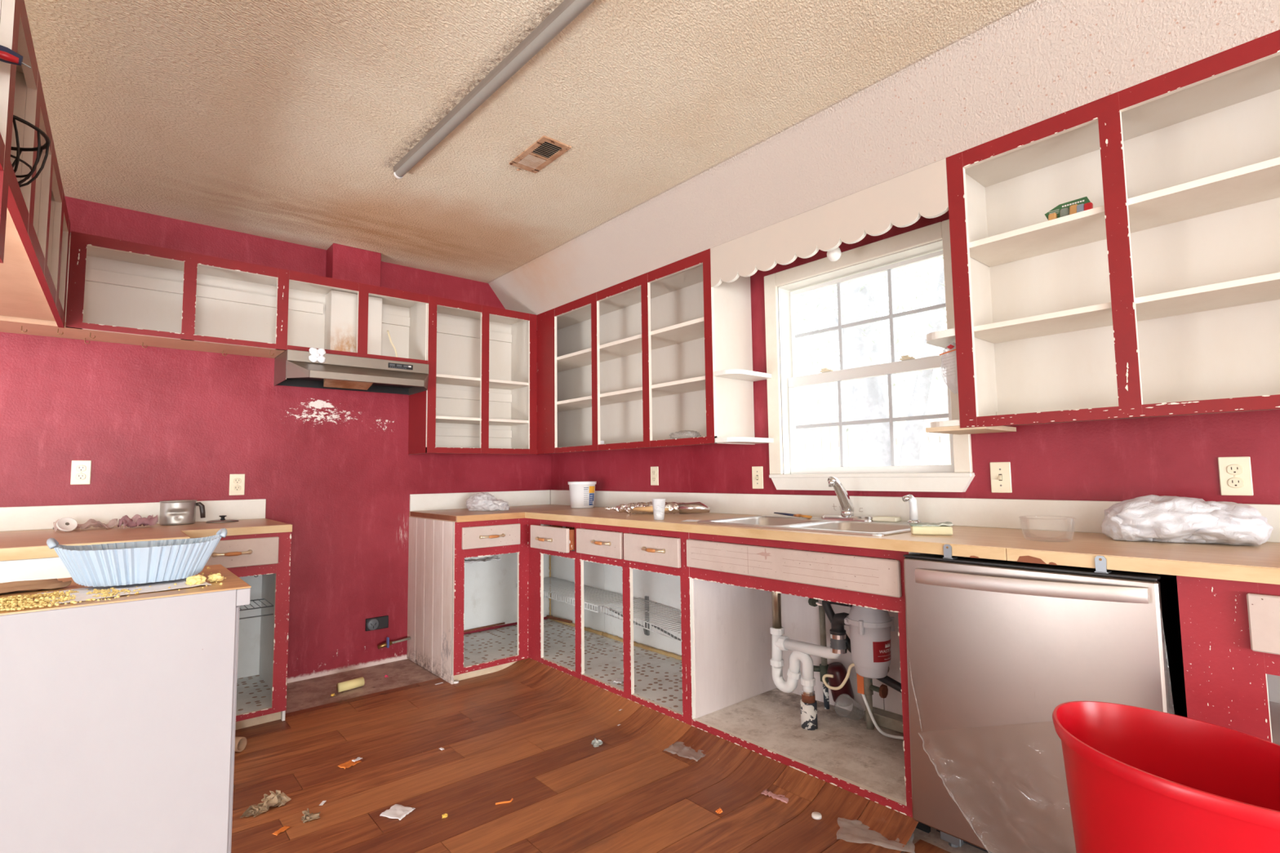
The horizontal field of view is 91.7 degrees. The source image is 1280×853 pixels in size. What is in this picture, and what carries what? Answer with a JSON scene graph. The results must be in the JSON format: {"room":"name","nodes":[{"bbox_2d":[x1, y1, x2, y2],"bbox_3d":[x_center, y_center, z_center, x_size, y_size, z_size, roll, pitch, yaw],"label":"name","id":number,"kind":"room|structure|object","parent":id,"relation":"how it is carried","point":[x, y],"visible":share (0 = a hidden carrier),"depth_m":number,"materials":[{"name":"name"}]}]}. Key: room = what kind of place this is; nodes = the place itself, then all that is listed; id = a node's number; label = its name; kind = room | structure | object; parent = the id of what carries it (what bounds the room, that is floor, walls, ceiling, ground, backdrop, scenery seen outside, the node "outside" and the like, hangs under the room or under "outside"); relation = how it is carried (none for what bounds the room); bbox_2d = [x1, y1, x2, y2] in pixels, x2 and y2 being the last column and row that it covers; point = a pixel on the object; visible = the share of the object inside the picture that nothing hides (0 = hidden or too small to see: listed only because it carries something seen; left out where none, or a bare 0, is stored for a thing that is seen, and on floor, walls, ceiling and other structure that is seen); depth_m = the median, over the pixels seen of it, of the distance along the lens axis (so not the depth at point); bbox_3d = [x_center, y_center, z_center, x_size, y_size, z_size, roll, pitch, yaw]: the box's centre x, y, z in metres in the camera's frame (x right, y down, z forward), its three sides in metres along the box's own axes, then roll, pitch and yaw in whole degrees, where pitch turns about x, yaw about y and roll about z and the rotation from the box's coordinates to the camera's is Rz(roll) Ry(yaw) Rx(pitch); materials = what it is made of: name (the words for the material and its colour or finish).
{"room":"damaged room","nodes":[
{"label":"damaged room","id":0,"kind":"room"},
{"bbox_2d":[0,195,551,683],"bbox_3d":[-4.078,0.041,1.838,9.120,2.670,0.120,3,-6,-41],"label":"wall","id":1,"kind":"structure","parent":0,"point":[153,424],"depth_m":3.47,"materials":[{"name":"red paint"}]},
{"bbox_2d":[0,0,70,328],"bbox_3d":[-1.806,-0.669,1.627,0.310,0.655,2.643,3,-6,-40],"label":"upper cabinet","id":2,"kind":"object","parent":1,"relation":"attached to","point":[35,222],"visible":0.95,"depth_m":1.80,"materials":[{"name":"red paint"}]},
{"bbox_2d":[0,44,31,68],"bbox_3d":[-1.385,-0.791,1.269,0.204,0.039,0.033,3,-6,-41],"label":"utility knife","id":3,"kind":"object","parent":2,"relation":"in","point":[7,55],"visible":1,"depth_m":1.31,"materials":[{"name":"red plastic"}]},
{"bbox_2d":[10,115,50,187],"bbox_3d":[-1.597,-0.670,1.511,0.232,0.138,0.232,3,-6,-41],"label":"wire bowl","id":4,"kind":"object","parent":2,"relation":"on","point":[39,148],"visible":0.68,"depth_m":1.55,"materials":[{"name":"black"}]},
{"bbox_2d":[70,460,91,484],"bbox_3d":[-2.661,0.219,2.958,0.070,0.114,0.008,3,-6,-41],"label":"wall outlet","id":5,"kind":"object","parent":1,"relation":"attached to","point":[80,469],"visible":1,"depth_m":2.96,"materials":[{"name":"beige"}]},
{"bbox_2d":[0,498,266,531],"bbox_3d":[-2.663,0.424,2.931,1.558,0.107,0.018,3,-6,-41],"label":"backsplash","id":6,"kind":"structure","parent":1,"relation":"attached to","point":[28,517],"depth_m":2.99,"materials":[{"name":"white paint"}]},
{"bbox_2d":[0,231,289,358],"bbox_3d":[-2.411,-0.633,3.050,1.154,0.432,0.306,3,-6,-41],"label":"upper cabinet","id":7,"kind":"object","parent":1,"relation":"attached to","point":[119,291],"visible":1,"depth_m":3.13,"materials":[{"name":"red paint"}]},
{"bbox_2d":[229,474,244,495],"bbox_3d":[-2.180,0.314,3.363,0.070,0.114,0.008,3,-6,-41],"label":"wall outlet","id":8,"kind":"object","parent":1,"relation":"attached to","point":[237,482],"visible":1,"depth_m":3.36,"materials":[{"name":"beige"}]},
{"bbox_2d":[273,349,428,395],"bbox_3d":[-1.631,-0.306,3.590,0.762,0.160,0.461,3,-6,-41],"label":"range hood","id":9,"kind":"object","parent":1,"relation":"attached to","point":[295,368],"visible":1,"depth_m":3.50,"materials":[{"name":"metal"}]},
{"bbox_2d":[308,346,325,363],"bbox_3d":[-1.743,-0.386,3.358,0.084,0.082,0.020,3,-6,-41],"label":"flower","id":10,"kind":"object","parent":9,"relation":"on","point":[317,354],"visible":1,"depth_m":3.35,"materials":[{"name":"white plant"}]},
{"bbox_2d":[275,270,428,364],"bbox_3d":[-1.684,-0.595,3.673,0.760,0.432,0.305,3,-6,-41],"label":"upper cabinet","id":11,"kind":"object","parent":1,"relation":"attached to","point":[339,317],"visible":0.83,"depth_m":3.66,"materials":[{"name":"red paint"}]},
{"bbox_2d":[325,243,381,286],"bbox_3d":[-1.734,-0.934,3.763,0.273,0.258,0.150,3,-6,-41],"label":"chase","id":12,"kind":"object","parent":11,"relation":"on","point":[345,263],"visible":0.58,"depth_m":3.70,"materials":[{"name":"red paint"}]},
{"bbox_2d":[364,615,388,631],"bbox_3d":[-1.594,1.197,3.774,0.134,0.073,0.032,3,-6,-41],"label":"outlet","id":13,"kind":"object","parent":1,"relation":"attached to","point":[381,622],"visible":1,"depth_m":3.76,"materials":[{"name":"black plastic"}]},
{"bbox_2d":[366,618,378,630],"bbox_3d":[-1.613,1.195,3.752,0.068,0.068,0.022,3,-6,-41],"label":"receptacle","id":14,"kind":"object","parent":13,"relation":"attached to","point":[371,624],"depth_m":3.74,"materials":[{"name":"grey plastic"}]},
{"bbox_2d":[408,295,537,454],"bbox_3d":[-1.101,-0.298,4.149,0.767,0.968,0.306,3,-6,-41],"label":"upper cabinet","id":15,"kind":"object","parent":1,"relation":"attached to","point":[481,395],"visible":0.94,"depth_m":4.22,"materials":[{"name":"red paint"}]},
{"bbox_2d":[435,373,528,390],"bbox_3d":[-1.111,-0.295,4.143,0.713,0.018,0.277,3,-6,-41],"label":"shelf","id":16,"kind":"object","parent":15,"relation":"attached to","point":[449,381],"depth_m":4.15,"materials":[{"name":"beige paint"}]},
{"bbox_2d":[435,415,528,426],"bbox_3d":[-1.108,-0.036,4.123,0.713,0.018,0.277,3,-6,-41],"label":"shelf","id":17,"kind":"object","parent":15,"relation":"attached to","point":[483,420],"depth_m":4.11,"materials":[{"name":"beige paint"}]},
{"bbox_2d":[409,489,550,511],"bbox_3d":[-1.069,0.506,4.296,1.042,0.107,0.018,3,-6,-41],"label":"backsplash","id":18,"kind":"structure","parent":1,"relation":"attached to","point":[418,502],"depth_m":4.18,"materials":[{"name":"white paint"}]},
{"bbox_2d":[231,657,987,852],"bbox_3d":[0.985,0.826,-4.134,9.100,0.144,15.600,3,-6,-41],"label":"floor","id":19,"kind":"structure","parent":0,"point":[524,731],"depth_m":2.31,"materials":[{"name":"brown wood"}]},
{"bbox_2d":[0,556,71,582],"bbox_3d":[-2.487,0.909,2.383,1.112,0.879,1.010,3,-6,-41],"label":"base cabinet","id":20,"kind":"object","parent":19,"relation":"on","point":[46,568],"visible":0.02,"depth_m":2.11,"materials":[{"name":"white paint"}]},
{"bbox_2d":[0,498,292,560],"bbox_3d":[-2.335,0.412,2.554,1.564,0.149,1.016,3,-6,-41],"label":"countertop","id":21,"kind":"structure","parent":20,"relation":"on","point":[24,531],"depth_m":2.84,"materials":[{"name":"brown laminate"}]},
{"bbox_2d":[56,517,77,532],"bbox_3d":[-2.465,0.422,2.672,0.069,0.061,0.051,3,-6,-41],"label":"lid","id":22,"kind":"object","parent":21,"relation":"on","point":[64,524],"visible":1,"depth_m":2.67,"materials":[{"name":"white"}]},
{"bbox_2d":[116,514,158,528],"bbox_3d":[-2.338,0.439,2.892,0.089,0.060,0.139,-4,-5,33],"label":"plastic wrapper","id":23,"kind":"object","parent":21,"relation":"on","point":[136,520],"visible":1,"depth_m":2.88,"materials":[{"name":"pink"}]},
{"bbox_2d":[159,499,205,525],"bbox_3d":[-2.279,0.424,3.074,0.149,0.116,0.162,-2,-5,18],"label":"saucepan","id":24,"kind":"object","parent":21,"relation":"on","point":[171,512],"visible":1,"depth_m":3.02,"materials":[{"name":"metal"}]},
{"bbox_2d":[0,587,250,852],"bbox_3d":[-1.343,0.774,1.024,1.110,0.913,0.435,3,-6,-41],"label":"base cabinet","id":25,"kind":"object","parent":19,"relation":"on","point":[117,720],"visible":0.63,"depth_m":1.11,"materials":[{"name":"white paint"}]},
{"bbox_2d":[0,564,251,615],"bbox_3d":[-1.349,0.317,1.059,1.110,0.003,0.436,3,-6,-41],"label":"countertop","id":26,"kind":"structure","parent":25,"relation":"on","point":[232,581],"depth_m":1.21,"materials":[{"name":"laminate"}]},
{"bbox_2d":[0,578,71,593],"bbox_3d":[-1.328,0.312,1.167,0.144,0.022,0.374,-4,-6,40],"label":"flap","id":27,"kind":"object","parent":26,"relation":"on","point":[50,584],"visible":1,"depth_m":1.25,"materials":[{"name":"cardboard"}]},
{"bbox_2d":[0,566,226,611],"bbox_3d":[-1.077,0.311,1.161,0.291,0.017,0.636,-3,-5,30],"label":"crumbs","id":28,"kind":"object","parent":26,"relation":"on","point":[11,602],"visible":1,"depth_m":1.11,"materials":[{"name":"food"}]},
{"bbox_2d":[36,577,210,604],"bbox_3d":[-1.018,0.322,1.235,0.174,0.003,0.244,-4,-6,39],"label":"paper sheet","id":29,"kind":"object","parent":26,"relation":"on","point":[82,595],"visible":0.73,"depth_m":1.23,"materials":[{"name":"paper"}]},
{"bbox_2d":[46,528,226,586],"bbox_3d":[-1.047,0.273,1.307,0.296,0.097,0.173,3,-6,-41],"label":"basket","id":30,"kind":"object","parent":29,"relation":"on","point":[113,564],"visible":1,"depth_m":1.25,"materials":[{"name":"blue plastic"}]},
{"bbox_2d":[185,573,206,584],"bbox_3d":[-0.914,0.315,1.279,0.036,0.020,0.034,3,-6,-41],"label":"lump","id":31,"kind":"object","parent":29,"relation":"on","point":[199,579],"visible":1,"depth_m":1.27,"materials":[{"name":"food"}]},
{"bbox_2d":[190,532,291,729],"bbox_3d":[-2.010,0.953,3.012,0.433,0.882,0.673,3,-6,-41],"label":"base cabinet","id":32,"kind":"object","parent":19,"relation":"on","point":[262,561],"visible":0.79,"depth_m":2.93,"materials":[{"name":"red paint"}]},
{"bbox_2d":[234,736,247,751],"bbox_3d":[-1.686,1.327,2.595,0.053,0.056,0.056,-1,-4,8],"label":"cardboard tube","id":33,"kind":"object","parent":19,"relation":"on","point":[240,742],"visible":0.57,"depth_m":2.60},
{"bbox_2d":[240,804,266,817],"bbox_3d":[-1.303,1.300,2.106,0.071,0.027,0.058,0,-4,-4],"label":"crumpled paper","id":34,"kind":"object","parent":19,"relation":"on","point":[254,810],"visible":1,"depth_m":2.10,"materials":[{"name":"paper"}]},
{"bbox_2d":[257,790,291,810],"bbox_3d":[-1.271,1.294,2.156,0.084,0.045,0.089,-2,-4,13],"label":"crumpled paper","id":35,"kind":"object","parent":19,"relation":"on","point":[274,799],"visible":1,"depth_m":2.16,"materials":[{"name":"paper"}]},
{"bbox_2d":[301,808,320,822],"bbox_3d":[-1.098,1.292,2.073,0.057,0.032,0.044,2,-5,-28],"label":"crumpled paper","id":36,"kind":"object","parent":19,"relation":"on","point":[307,816],"visible":1,"depth_m":2.06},
{"bbox_2d":[336,676,364,692],"bbox_3d":[-1.552,1.384,3.332,0.047,0.048,0.129,-5,-6,42],"label":"tube","id":37,"kind":"object","parent":19,"relation":"on","point":[357,682],"visible":1,"depth_m":3.31,"materials":[{"name":"yellow"}]},
{"bbox_2d":[379,804,415,820],"bbox_3d":[-0.821,1.303,2.102,0.087,0.005,0.078,-2,-5,20],"label":"paper scrap","id":38,"kind":"object","parent":19,"relation":"on","point":[396,811],"visible":1,"depth_m":2.10,"materials":[{"name":"paper"}]},
{"bbox_2d":[407,516,604,684],"bbox_3d":[-0.824,1.011,3.991,1.062,0.882,0.733,3,-6,-41],"label":"base cabinet","id":39,"kind":"object","parent":19,"relation":"on","point":[449,597],"visible":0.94,"depth_m":3.72,"materials":[{"name":"red paint"}]},
{"bbox_2d":[515,577,635,613],"bbox_3d":[-0.442,1.092,4.081,0.308,0.063,0.949,3,-6,-41],"label":"wire shelf","id":40,"kind":"object","parent":39,"relation":"in","point":[548,580],"visible":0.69,"depth_m":3.99,"materials":[{"name":"white"}]},
{"bbox_2d":[528,518,692,726],"bbox_3d":[-0.041,0.953,3.368,0.688,0.882,1.374,3,-6,-41],"label":"base cabinet","id":41,"kind":"object","parent":19,"relation":"on","point":[655,669],"visible":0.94,"depth_m":3.32,"materials":[{"name":"red paint"}]},
{"bbox_2d":[600,595,681,642],"bbox_3d":[0.201,1.123,3.338,0.319,0.257,0.944,3,-6,-41],"label":"wire shelf","id":42,"kind":"object","parent":41,"relation":"attached to","point":[646,629],"visible":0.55,"depth_m":3.48,"materials":[{"name":"white"}]},
{"bbox_2d":[408,489,1279,584],"bbox_3d":[0.434,0.372,2.560,1.065,0.142,4.619,3,-6,-41],"label":"countertop","id":43,"kind":"structure","parent":41,"relation":"on","point":[1068,533],"depth_m":2.23,"materials":[{"name":"laminate"}]},
{"bbox_2d":[466,492,510,511],"bbox_3d":[-0.968,0.472,3.925,0.286,0.115,0.207,-2,-4,14],"label":"plastic bag","id":44,"kind":"object","parent":43,"relation":"on","point":[482,501],"visible":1,"depth_m":3.86,"materials":[{"name":"white"}]},
{"bbox_2d":[568,481,596,508],"bbox_3d":[-0.380,0.448,4.088,0.188,0.171,0.188,3,-6,-41],"label":"bucket","id":45,"kind":"object","parent":43,"relation":"on","point":[582,494],"visible":1,"depth_m":4.02,"materials":[{"name":"white plastic"}]},
{"bbox_2d":[604,501,710,514],"bbox_3d":[0.088,0.437,3.344,0.587,0.067,0.080,-2,-5,19],"label":"plastic bag","id":46,"kind":"object","parent":43,"relation":"on","point":[642,508],"visible":0.88,"depth_m":3.31,"materials":[{"name":"plastic"}]},
{"bbox_2d":[651,498,665,519],"bbox_3d":[0.089,0.391,2.936,0.069,0.098,0.069,3,-6,-41],"label":"plastic cup","id":47,"kind":"object","parent":43,"relation":"on","point":[659,504],"visible":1,"depth_m":2.91,"materials":[{"name":"white"}]},
{"bbox_2d":[697,515,932,559],"bbox_3d":[0.727,0.479,2.562,0.543,0.166,0.865,3,-6,-41],"label":"sink","id":48,"kind":"object","parent":43,"relation":"in","point":[818,524],"visible":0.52,"depth_m":2.57,"materials":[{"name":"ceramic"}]},
{"bbox_2d":[769,591,841,730],"bbox_3d":[0.690,0.902,2.589,0.067,0.674,0.355,3,-6,-41],"label":"trap","id":49,"kind":"object","parent":48,"relation":"attached to","point":[802,651],"visible":0.98,"depth_m":2.60,"materials":[{"name":"white plastic"}]},
{"bbox_2d":[846,604,894,678],"bbox_3d":[0.875,0.745,2.377,0.173,0.397,0.168,3,-6,-41],"label":"garbage disposal","id":50,"kind":"object","parent":48,"relation":"attached to","point":[870,628],"visible":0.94,"depth_m":2.31,"materials":[{"name":"grey plastic"}]},
{"bbox_2d":[822,600,852,653],"bbox_3d":[0.832,0.816,2.519,0.054,0.248,0.191,3,-6,-41],"label":"hose","id":51,"kind":"object","parent":50,"relation":"attached to","point":[826,605],"visible":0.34,"depth_m":2.55,"materials":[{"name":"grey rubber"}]},
{"bbox_2d":[822,662,854,689],"bbox_3d":[0.793,0.986,2.463,0.012,0.129,0.161,3,-6,-41],"label":"power cord","id":52,"kind":"object","parent":50,"relation":"hanging from","point":[851,665],"visible":0.96,"depth_m":2.46,"materials":[{"name":"beige plastic"}]},
{"bbox_2d":[829,612,848,653],"bbox_3d":[0.804,0.816,2.458,0.067,0.158,0.113,3,-6,-41],"label":"drain","id":53,"kind":"object","parent":50,"relation":"attached to","point":[837,633],"visible":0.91,"depth_m":2.45,"materials":[{"name":"grey rubber"}]},
{"bbox_2d":[871,515,901,522],"bbox_3d":[1.019,0.382,2.567,0.100,0.018,0.060,-5,-6,43],"label":"soap bar","id":54,"kind":"object","parent":48,"relation":"on","point":[877,518],"visible":1,"depth_m":2.55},
{"bbox_2d":[902,494,920,523],"bbox_3d":[1.085,0.327,2.477,0.072,0.114,0.052,3,-6,-41],"label":"sprayer","id":55,"kind":"object","parent":48,"relation":"on","point":[913,517],"visible":0.93,"depth_m":2.47,"materials":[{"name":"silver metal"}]},
{"bbox_2d":[821,476,872,520],"bbox_3d":[0.869,0.309,2.676,0.138,0.187,0.250,3,-6,-41],"label":"faucet","id":56,"kind":"object","parent":43,"relation":"on","point":[846,512],"visible":0.97,"depth_m":2.67,"materials":[{"name":"silver metal"}]},
{"bbox_2d":[909,521,953,535],"bbox_3d":[0.992,0.345,2.117,0.131,0.040,0.079,-2,-5,21],"label":"sponge","id":57,"kind":"object","parent":43,"relation":"on","point":[940,528],"visible":1,"depth_m":2.08,"materials":[{"name":"yellow"}]},
{"bbox_2d":[1101,494,1273,546],"bbox_3d":[1.573,0.267,1.808,0.375,0.135,0.235,-5,-6,43],"label":"plastic bag","id":58,"kind":"object","parent":43,"relation":"on","point":[1151,517],"visible":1,"depth_m":1.74,"materials":[{"name":"white"}]},
{"bbox_2d":[686,532,930,833],"bbox_3d":[0.753,0.877,2.503,0.614,0.882,0.992,3,-6,-41],"label":"base cabinet","id":59,"kind":"object","parent":19,"relation":"on","point":[735,698],"visible":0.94,"depth_m":2.54,"materials":[{"name":"red paint"}]},
{"bbox_2d":[808,598,829,709],"bbox_3d":[0.803,1.012,2.787,0.084,0.482,0.044,-2,-5,17],"label":"supply pipe","id":60,"kind":"object","parent":59,"relation":"on","point":[822,668],"visible":0.75,"depth_m":2.77,"materials":[{"name":"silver metal"}]},
{"bbox_2d":[826,662,853,706],"bbox_3d":[0.875,1.123,2.709,0.114,0.181,0.096,3,-6,-41],"label":"bottle","id":61,"kind":"object","parent":59,"relation":"on","point":[837,669],"visible":0.9,"depth_m":2.67,"materials":[{"name":"red plastic"}]},
{"bbox_2d":[834,693,863,720],"bbox_3d":[0.877,1.180,2.612,0.117,0.113,0.094,3,-6,-41],"label":"clear cup","id":62,"kind":"object","parent":59,"relation":"on","point":[856,713],"visible":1,"depth_m":2.58,"materials":[{"name":"plastic"}]},
{"bbox_2d":[857,673,903,739],"bbox_3d":[1.031,1.078,2.373,0.367,0.273,0.098,-3,-5,31],"label":"supply hose","id":63,"kind":"object","parent":59,"relation":"on","point":[860,689],"visible":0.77,"depth_m":2.42,"materials":[{"name":"white metal"}]},
{"bbox_2d":[863,666,901,729],"bbox_3d":[1.035,1.078,2.386,0.106,0.285,0.416,3,-6,-41],"label":"supply pipe","id":64,"kind":"object","parent":59,"relation":"on","point":[868,686],"visible":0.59,"depth_m":2.52,"materials":[{"name":"metal"}]},
{"bbox_2d":[903,544,1187,852],"bbox_3d":[1.247,0.802,1.849,0.665,0.912,0.642,3,-6,-41],"label":"dishwasher","id":65,"kind":"object","parent":19,"relation":"on","point":[994,646],"visible":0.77,"depth_m":1.68,"materials":[{"name":"silver metal"}]},
{"bbox_2d":[925,554,1187,717],"bbox_3d":[1.276,0.786,1.890,0.568,0.770,0.585,3,-6,-41],"label":"tub","id":66,"kind":"object","parent":65,"relation":"in","point":[1168,584],"depth_m":1.63,"materials":[{"name":"metal"}]},
{"bbox_2d":[1052,701,1279,852],"bbox_3d":[0.982,0.888,1.080,0.368,0.632,0.448,3,-6,-41],"label":"waste bin","id":67,"kind":"object","parent":19,"relation":"on","point":[1140,780],"visible":1,"depth_m":1.13,"materials":[{"name":"red plastic"}]},
{"bbox_2d":[1176,575,1279,745],"bbox_3d":[1.803,0.769,1.286,0.612,0.879,0.923,3,-6,-41],"label":"base cabinet","id":68,"kind":"object","parent":19,"relation":"on","point":[1230,629],"visible":0.57,"depth_m":1.41,"materials":[{"name":"red paint"}]},
{"bbox_2d":[1269,701,1279,745],"bbox_3d":[1.818,0.751,1.302,0.548,0.016,0.895,3,-6,-41],"label":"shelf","id":69,"kind":"object","parent":68,"relation":"attached to","point":[1274,706],"depth_m":1.63,"materials":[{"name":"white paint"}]},
{"bbox_2d":[24,0,1279,315],"bbox_3d":[0.947,-1.621,-4.019,9.000,0.377,15.500,3,-6,-41],"label":"ceiling","id":70,"kind":"structure","parent":0,"point":[691,127],"depth_m":2.24,"materials":[{"name":"paint"}]},
{"bbox_2d":[393,0,595,178],"bbox_3d":[-0.425,-1.187,2.053,0.044,0.048,1.926,3,-6,-42],"label":"ceiling light","id":71,"kind":"object","parent":70,"relation":"attached to","point":[567,11],"visible":1,"depth_m":2.10,"materials":[{"name":"white"}]},
{"bbox_2d":[508,135,571,173],"bbox_3d":[-0.439,-1.158,2.671,0.136,0.011,0.311,3,-6,-41],"label":"ceiling vent","id":72,"kind":"object","parent":70,"relation":"in","point":[545,150],"visible":1,"depth_m":2.65,"materials":[{"name":"metal"}]},
{"bbox_2d":[710,158,948,288],"bbox_3d":[0.730,-0.823,2.651,0.021,0.195,1.141,3,-6,-41],"label":"valance","id":73,"kind":"object","parent":70,"relation":"attached to","point":[900,202],"visible":1,"depth_m":2.54,"materials":[{"name":"beige paint"}]},
{"bbox_2d":[826,247,840,261],"bbox_3d":[0.834,-0.815,2.679,0.060,0.209,0.060,3,-6,-41],"label":"light bulb","id":74,"kind":"object","parent":70,"relation":"hanging from","point":[834,255],"visible":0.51,"depth_m":2.65,"materials":[{"name":"white"}]},
{"bbox_2d":[551,210,1279,708],"bbox_3d":[4.430,-0.298,-1.135,0.140,2.670,15.500,3,-6,-41],"label":"wall","id":75,"kind":"structure","parent":0,"point":[1118,460],"depth_m":2.21,"materials":[{"name":"red paint"}]},
{"bbox_2d":[537,248,755,453],"bbox_3d":[-0.160,-0.331,3.878,0.307,0.968,1.937,3,-6,-41],"label":"upper cabinet","id":76,"kind":"object","parent":75,"relation":"attached to","point":[632,363],"visible":0.97,"depth_m":3.70,"materials":[{"name":"red paint"}]},
{"bbox_2d":[556,316,704,373],"bbox_3d":[-0.160,-0.475,3.892,0.280,0.021,1.898,3,-6,-41],"label":"shelf","id":77,"kind":"object","parent":76,"relation":"attached to","point":[690,332],"depth_m":3.71,"materials":[{"name":"beige paint"}]},
{"bbox_2d":[556,375,705,412],"bbox_3d":[-0.156,-0.179,3.869,0.280,0.020,1.898,3,-6,-41],"label":"shelf","id":78,"kind":"object","parent":76,"relation":"attached to","point":[696,385],"depth_m":3.68,"materials":[{"name":"beige paint"}]},
{"bbox_2d":[713,368,771,381],"bbox_3d":[0.517,-0.255,3.085,0.304,0.021,0.132,3,-6,-41],"label":"shelf","id":79,"kind":"object","parent":76,"relation":"attached to","point":[737,374],"visible":1,"depth_m":3.04,"materials":[{"name":"white paint"}]},
{"bbox_2d":[715,436,773,444],"bbox_3d":[0.521,0.069,3.060,0.304,0.022,0.132,3,-6,-41],"label":"shelf","id":80,"kind":"object","parent":76,"relation":"attached to","point":[746,440],"visible":1,"depth_m":2.99,"materials":[{"name":"white paint"}]},
{"bbox_2d":[650,466,658,485],"bbox_3d":[0.088,0.301,3.783,0.008,0.114,0.070,3,-6,-41],"label":"wall outlet","id":81,"kind":"object","parent":75,"relation":"attached to","point":[654,470],"visible":1,"depth_m":3.78,"materials":[{"name":"beige"}]},
{"bbox_2d":[751,466,763,488],"bbox_3d":[0.599,0.262,3.182,0.016,0.114,0.070,3,-6,-41],"label":"light switch","id":82,"kind":"object","parent":75,"relation":"attached to","point":[757,471],"visible":1,"depth_m":3.18,"materials":[{"name":"beige"}]},
{"bbox_2d":[764,218,975,492],"bbox_3d":[1.010,-0.256,2.827,0.175,1.088,0.966,3,-6,-41],"label":"window","id":83,"kind":"structure","parent":75,"relation":"in","point":[956,477],"depth_m":2.85,"materials":[{"name":"white paint"}]},
{"bbox_2d":[550,489,1279,542],"bbox_3d":[0.837,0.374,2.895,0.018,0.107,4.601,3,-6,-41],"label":"backsplash","id":84,"kind":"structure","parent":75,"relation":"attached to","point":[1073,516],"depth_m":2.50,"materials":[{"name":"white paint"}]},
{"bbox_2d":[989,462,1012,493],"bbox_3d":[1.343,0.190,2.317,0.016,0.114,0.070,3,-6,-41],"label":"light switch","id":85,"kind":"object","parent":75,"relation":"attached to","point":[1000,472],"visible":1,"depth_m":2.32,"materials":[{"name":"beige"}]},
{"bbox_2d":[925,29,1279,434],"bbox_3d":[1.675,-0.514,1.746,0.307,0.975,1.655,3,-6,-41],"label":"upper cabinet","id":86,"kind":"object","parent":75,"relation":"attached to","point":[1161,297],"depth_m":1.95,"materials":[{"name":"red paint"}]},
{"bbox_2d":[925,328,955,348],"bbox_3d":[1.176,-0.321,2.320,0.304,0.026,0.126,3,-6,-41],"label":"shelf","id":87,"kind":"object","parent":86,"relation":"attached to","point":[941,339],"visible":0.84,"depth_m":2.23,"materials":[{"name":"white paint"}]},
{"bbox_2d":[939,342,958,394],"bbox_3d":[1.135,-0.210,2.236,0.073,0.188,0.100,3,-6,-41],"label":"wrapper","id":88,"kind":"object","parent":87,"relation":"hanging from","point":[948,359],"visible":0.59,"depth_m":2.22,"materials":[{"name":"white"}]},
{"bbox_2d":[930,419,959,427],"bbox_3d":[1.180,-0.003,2.296,0.304,0.020,0.126,3,-6,-41],"label":"shelf","id":89,"kind":"object","parent":86,"relation":"attached to","point":[947,423],"visible":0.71,"depth_m":2.19,"materials":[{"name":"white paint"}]},
{"bbox_2d":[1044,196,1093,220],"bbox_3d":[1.369,-0.692,1.990,0.038,0.068,0.134,3,-6,-41],"label":"package","id":90,"kind":"object","parent":86,"relation":"on","point":[1079,205],"visible":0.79,"depth_m":1.99,"materials":[{"name":"green"}]},
{"bbox_2d":[968,156,1279,266],"bbox_3d":[1.715,-0.672,1.715,0.280,0.020,1.495,3,-6,-41],"label":"shelf","id":91,"kind":"object","parent":86,"relation":"attached to","point":[1257,185],"depth_m":1.90,"materials":[{"name":"beige paint"}]},
{"bbox_2d":[973,271,1279,343],"bbox_3d":[1.719,-0.377,1.692,0.280,0.018,1.495,3,-6,-41],"label":"shelf","id":92,"kind":"object","parent":86,"relation":"attached to","point":[1263,291],"depth_m":1.89,"materials":[{"name":"beige paint"}]},
{"bbox_2d":[1217,456,1253,495],"bbox_3d":[1.761,0.147,1.838,0.008,0.114,0.070,3,-6,-41],"label":"wall outlet","id":93,"kind":"object","parent":75,"relation":"attached to","point":[1234,473],"visible":1,"depth_m":1.84,"materials":[{"name":"beige"}]},
{"bbox_2d":[1226,464,1243,475],"bbox_3d":[1.759,0.127,1.838,0.003,0.033,0.037,3,-6,-41],"label":"receptacle","id":94,"kind":"object","parent":93,"relation":"attached to","point":[1231,469],"depth_m":1.84,"materials":[{"name":"beige"}]},
{"bbox_2d":[1226,477,1244,488],"bbox_3d":[1.760,0.166,1.835,0.003,0.033,0.037,3,-6,-41],"label":"receptacle","id":95,"kind":"object","parent":93,"relation":"attached to","point":[1232,482],"depth_m":1.83,"materials":[{"name":"beige"}]},
{"label":"outside","id":96,"kind":"structure","parent":0,"visible":0},
{"bbox_3d":[10.812,2.510,14.366,29.800,0.150,50.000,3,-6,-41],"label":"ground","id":97,"kind":"structure","parent":96,"visible":0},
{"bbox_2d":[795,262,946,410],"bbox_3d":[5.733,-1.394,16.997,8.417,8.290,18.906,3,-6,-38],"label":"tree","id":98,"kind":"object","parent":97,"relation":"on","point":[940,267],"visible":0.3,"depth_m":16.52,"materials":[{"name":"grey plant"}]},
{"bbox_2d":[795,256,950,466],"bbox_3d":[2.426,-1.056,6.944,5.903,6.163,13.750,3,-5,-37],"label":"tree","id":99,"kind":"object","parent":97,"relation":"on","point":[870,443],"visible":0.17,"depth_m":6.88,"materials":[{"name":"grey plant"}]},
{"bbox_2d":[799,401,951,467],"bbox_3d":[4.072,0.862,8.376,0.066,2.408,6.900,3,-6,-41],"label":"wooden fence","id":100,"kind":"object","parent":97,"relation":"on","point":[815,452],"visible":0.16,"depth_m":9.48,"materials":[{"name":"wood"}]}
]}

